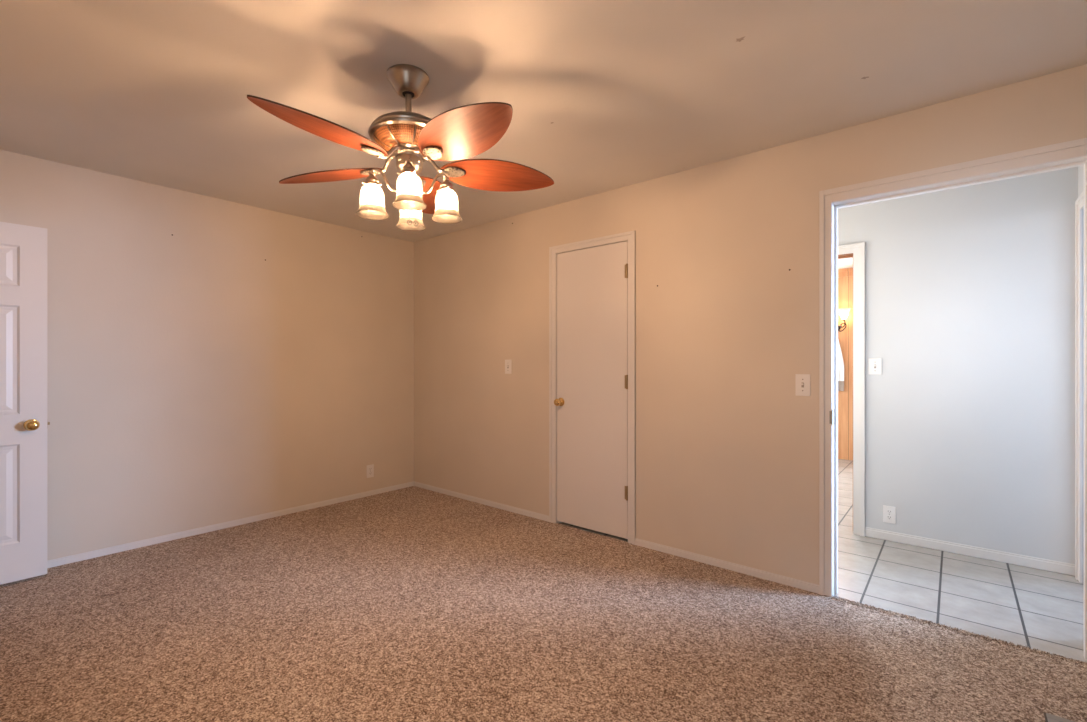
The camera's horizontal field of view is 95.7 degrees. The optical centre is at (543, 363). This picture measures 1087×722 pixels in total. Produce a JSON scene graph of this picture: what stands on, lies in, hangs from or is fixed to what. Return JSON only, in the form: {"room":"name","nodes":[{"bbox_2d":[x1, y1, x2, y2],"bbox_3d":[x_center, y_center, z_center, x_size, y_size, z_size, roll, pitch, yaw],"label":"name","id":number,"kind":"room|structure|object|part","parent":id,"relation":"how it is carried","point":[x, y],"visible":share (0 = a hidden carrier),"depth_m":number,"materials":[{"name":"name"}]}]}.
{"room":"empty bedroom","nodes":[
{"label":"empty bedroom","id":0,"kind":"room"},
{"bbox_2d":[0,150,413,560],"bbox_3d":[-2.423,0.025,3.583,0.120,2.450,3.660,0,0,40],"label":"wall","id":1,"kind":"structure","parent":0,"point":[195,379],"depth_m":3.47,"materials":[{"name":"beige paint"}]},
{"bbox_2d":[0,222,49,584],"bbox_3d":[-3.033,0.210,2.472,0.100,1.948,0.787,0,0,40],"label":"door","id":2,"kind":"structure","parent":1,"relation":"in","point":[24,423],"depth_m":2.70,"materials":[{"name":"white paint"}]},
{"bbox_3d":[-2.814,0.338,2.706,0.065,0.064,0.064,0,0,40],"label":"knob","id":3,"kind":"part","parent":2,"relation":"part of","materials":[{"name":"gold metal"}]},
{"bbox_2d":[47,481,413,567],"bbox_3d":[-2.372,1.181,3.541,0.011,0.047,3.420,0,0,40],"label":"baseboard","id":4,"kind":"structure","parent":1,"relation":"attached to","point":[142,543],"depth_m":3.51,"materials":[{"name":"white paint"}]},
{"bbox_2d":[367,464,373,477],"bbox_3d":[-1.581,0.978,4.489,0.008,0.116,0.072,0,0,40],"label":"wall outlet","id":5,"kind":"object","parent":1,"relation":"attached to","point":[370,468],"visible":1,"depth_m":4.49,"materials":[{"name":"white plastic"}]},
{"bbox_2d":[0,459,1086,721],"bbox_3d":[1.036,1.230,3.493,5.300,0.060,7.720,0,0,40],"label":"floor","id":6,"kind":"structure","parent":0,"point":[413,603],"depth_m":2.21,"materials":[{"name":"carpet"}]},
{"bbox_2d":[834,596,1085,665],"bbox_3d":[1.831,1.198,2.239,0.905,0.011,0.056,0,0,40],"label":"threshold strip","id":7,"kind":"object","parent":6,"relation":"on","point":[841,599],"visible":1,"depth_m":2.18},
{"bbox_2d":[1043,712,1073,721],"bbox_3d":[1.799,1.198,1.543,0.312,0.008,0.132,0,0,40],"label":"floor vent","id":8,"kind":"object","parent":6,"relation":"in","point":[1048,717],"visible":1,"depth_m":1.66,"materials":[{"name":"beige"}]},
{"bbox_2d":[0,0,1086,268],"bbox_3d":[1.036,-1.250,3.493,5.540,0.100,7.960,0,0,40],"label":"ceiling","id":9,"kind":"structure","parent":0,"point":[156,92],"depth_m":2.06,"materials":[{"name":"paint"}]},
{"bbox_2d":[247,64,553,230],"bbox_3d":[-0.562,-0.883,2.001,1.230,0.633,1.206,-1,0,40],"label":"ceiling fan","id":10,"kind":"object","parent":9,"relation":"hanging from","point":[409,137],"visible":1,"depth_m":1.97,"materials":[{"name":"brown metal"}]},
{"bbox_3d":[-0.765,-0.825,1.723,0.226,0.012,0.523,14,8,31],"label":"blade","id":11,"kind":"part","parent":10,"relation":"part of","materials":[{"name":"red wood"}]},
{"bbox_3d":[-0.932,-0.822,2.146,0.523,0.012,0.226,-1,13,15],"label":"blade","id":12,"kind":"part","parent":10,"relation":"part of","materials":[{"name":"red wood"}]},
{"bbox_2d":[362,171,381,188],"bbox_3d":[-0.703,-0.757,2.020,0.078,0.059,0.074,-1,0,-14],"label":"socket","id":13,"kind":"object","parent":10,"relation":"attached to","point":[371,182],"depth_m":2.00,"materials":[{"name":"silver metal"}]},
{"bbox_3d":[-0.702,-0.690,2.013,0.052,0.063,0.052,-1,0,-14],"label":"bulb","id":14,"kind":"part","parent":10,"relation":"part of","materials":[{"name":"white glass"}]},
{"bbox_3d":[-0.654,-0.755,2.025,0.111,0.094,0.012,-1,0,-14],"label":"lamp arm","id":15,"kind":"part","parent":10,"relation":"part of","materials":[{"name":"silver metal"}]},
{"bbox_2d":[397,159,416,178],"bbox_3d":[-0.527,-0.760,1.904,0.074,0.059,0.078,-1,0,-14],"label":"socket","id":16,"kind":"object","parent":10,"relation":"attached to","point":[408,171],"depth_m":1.89,"materials":[{"name":"silver metal"}]},
{"bbox_3d":[-0.520,-0.693,1.904,0.052,0.063,0.052,-1,0,-14],"label":"bulb","id":17,"kind":"part","parent":10,"relation":"part of","materials":[{"name":"white glass"}]},
{"bbox_3d":[-0.592,-0.692,2.195,0.052,0.063,0.052,-1,0,-14],"label":"bulb","id":18,"kind":"part","parent":10,"relation":"part of","materials":[{"name":"white glass"}]},
{"bbox_3d":[-0.583,-0.829,2.435,0.226,0.012,0.523,-14,1,-3],"label":"blade","id":19,"kind":"part","parent":10,"relation":"part of","materials":[{"name":"red wood"}]},
{"bbox_3d":[-0.460,-0.759,2.074,0.111,0.094,0.012,-1,0,-14],"label":"lamp arm","id":20,"kind":"part","parent":10,"relation":"part of","materials":[{"name":"silver metal"}]},
{"bbox_2d":[437,177,454,193],"bbox_3d":[-0.412,-0.762,2.080,0.078,0.059,0.074,-1,0,-14],"label":"socket","id":21,"kind":"object","parent":10,"relation":"attached to","point":[446,187],"depth_m":2.07,"materials":[{"name":"silver metal"}]},
{"bbox_3d":[-0.410,-0.695,2.086,0.052,0.063,0.052,-1,0,-14],"label":"bulb","id":22,"kind":"part","parent":10,"relation":"part of","materials":[{"name":"white glass"}]},
{"bbox_3d":[-0.288,-0.834,1.773,0.226,0.012,0.523,17,-12,-43],"label":"blade","id":23,"kind":"part","parent":10,"relation":"part of","materials":[{"name":"red wood"}]},
{"bbox_3d":[-0.197,-0.835,2.186,0.523,0.012,0.226,-1,-13,-20],"label":"blade","id":24,"kind":"part","parent":10,"relation":"part of","materials":[{"name":"red wood"}]},
{"bbox_2d":[414,64,1086,584],"bbox_3d":[0.792,0.025,3.202,5.300,2.450,0.120,0,0,40],"label":"wall","id":25,"kind":"structure","parent":0,"point":[727,450],"depth_m":2.98,"materials":[{"name":"beige paint"}]},
{"bbox_2d":[505,360,511,373],"bbox_3d":[-0.292,0.022,4.019,0.072,0.116,0.017,0,0,40],"label":"light switch","id":26,"kind":"object","parent":25,"relation":"attached to","point":[508,363],"visible":1,"depth_m":4.02,"materials":[{"name":"white plastic"}]},
{"bbox_2d":[554,241,627,538],"bbox_3d":[0.328,0.176,3.498,0.614,2.012,0.101,0,0,40],"label":"door","id":27,"kind":"structure","parent":25,"relation":"in","point":[591,402],"depth_m":3.49,"materials":[{"name":"white paint"}]},
{"bbox_3d":[0.111,0.284,3.655,0.064,0.064,0.065,0,0,40],"label":"knob","id":28,"kind":"part","parent":27,"relation":"part of","materials":[{"name":"gold metal"}]},
{"bbox_2d":[549,230,634,544],"bbox_3d":[0.366,0.167,3.549,0.732,2.107,0.133,0,0,40],"label":"door frame","id":29,"kind":"structure","parent":25,"relation":"attached to","point":[629,236],"depth_m":3.59,"materials":[{"name":"white paint"}]},
{"bbox_2d":[414,481,818,593],"bbox_3d":[0.754,1.181,3.148,5.289,0.047,0.011,0,0,40],"label":"baseboard","id":30,"kind":"structure","parent":25,"relation":"attached to","point":[796,583],"depth_m":3.04,"materials":[{"name":"white paint"}]},
{"bbox_2d":[795,374,809,395],"bbox_3d":[1.380,0.112,2.619,0.072,0.116,0.017,0,0,40],"label":"light switch","id":31,"kind":"object","parent":25,"relation":"attached to","point":[802,381],"visible":1,"depth_m":2.62,"materials":[{"name":"white plastic"}]},
{"bbox_2d":[819,138,1086,659],"bbox_3d":[1.876,0.160,2.294,1.018,2.121,0.153,0,0,40],"label":"door frame","id":32,"kind":"structure","parent":25,"relation":"attached to","point":[1069,154],"depth_m":2.53,"materials":[{"name":"white paint"}]},
{"bbox_3d":[1.497,0.275,2.552,0.014,0.080,0.050,0,0,40],"label":"strike plate","id":33,"kind":"part","parent":32,"relation":"part of","materials":[{"name":"silver metal"}]},
{"bbox_2d":[838,276,852,459],"bbox_3d":[3.628,0.025,6.435,2.700,2.450,0.120,0,0,40],"label":"wall","id":34,"kind":"structure","parent":0,"point":[845,284],"depth_m":6.20,"materials":[{"name":"beige paint"}]},
{"bbox_2d":[838,339,843,390],"bbox_3d":[3.706,0.004,6.256,0.210,0.671,0.054,0,0,40],"label":"hand towel","id":35,"kind":"object","parent":34,"relation":"hanging from","point":[840,357],"visible":0.3,"depth_m":6.21,"materials":[{"name":"white fabric"}]},
{"bbox_2d":[838,314,846,331],"bbox_3d":[3.683,-0.545,6.181,0.326,0.281,0.198,0,0,40],"label":"wall sconce","id":36,"kind":"object","parent":34,"relation":"attached to","point":[843,315],"visible":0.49,"depth_m":6.11,"materials":[{"name":"brown metal"}]},
{"bbox_3d":[3.720,-0.476,6.157,0.046,0.142,0.145,0,0,-13],"label":"scroll arm","id":37,"kind":"part","parent":36,"relation":"part of","materials":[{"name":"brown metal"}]},
{"bbox_2d":[838,268,852,277],"bbox_3d":[3.579,-1.150,6.376,2.700,0.100,0.034,0,0,40],"label":"trim","id":38,"kind":"structure","parent":34,"relation":"attached to","point":[846,272],"depth_m":6.18,"materials":[{"name":"brown wood"}]},
{"bbox_2d":[838,167,1077,563],"bbox_3d":[2.366,0.025,3.436,2.094,2.450,0.120,0,0,40],"label":"wall","id":39,"kind":"structure","parent":0,"point":[970,290],"depth_m":3.08,"materials":[{"name":"grey paint"}]},
{"bbox_2d":[838,242,864,536],"bbox_3d":[1.951,0.184,3.772,0.882,2.072,0.140,0,0,40],"label":"door frame","id":40,"kind":"structure","parent":39,"relation":"attached to","point":[856,251],"depth_m":3.47,"materials":[{"name":"white paint"}]},
{"bbox_2d":[869,358,881,374],"bbox_3d":[2.296,0.017,3.405,0.076,0.112,0.017,0,0,40],"label":"light switch","id":41,"kind":"object","parent":39,"relation":"attached to","point":[875,364],"visible":1,"depth_m":3.41,"materials":[{"name":"white plastic"}]},
{"bbox_2d":[883,505,895,523],"bbox_3d":[2.361,1.028,3.357,0.072,0.116,0.008,0,0,40],"label":"wall outlet","id":42,"kind":"object","parent":39,"relation":"attached to","point":[889,512],"visible":1,"depth_m":3.35,"materials":[{"name":"white plastic"}]},
{"bbox_2d":[865,527,1074,575],"bbox_3d":[2.644,1.173,3.116,1.018,0.062,0.013,0,0,40],"label":"baseboard","id":43,"kind":"structure","parent":39,"relation":"attached to","point":[1022,560],"depth_m":3.07,"materials":[{"name":"white paint"}]},
{"bbox_2d":[1078,166,1082,581],"bbox_3d":[2.741,0.025,2.346,0.120,2.450,1.070,0,0,40],"label":"wall","id":44,"kind":"structure","parent":0,"point":[1080,168],"depth_m":2.72,"materials":[{"name":"grey paint"}]},
{"bbox_2d":[1075,192,1082,582],"bbox_3d":[2.714,0.147,2.421,0.018,2.125,0.900,0,0,40],"label":"door frame","id":45,"kind":"structure","parent":44,"relation":"attached to","point":[1079,202],"depth_m":2.74,"materials":[{"name":"white paint"}]}
]}

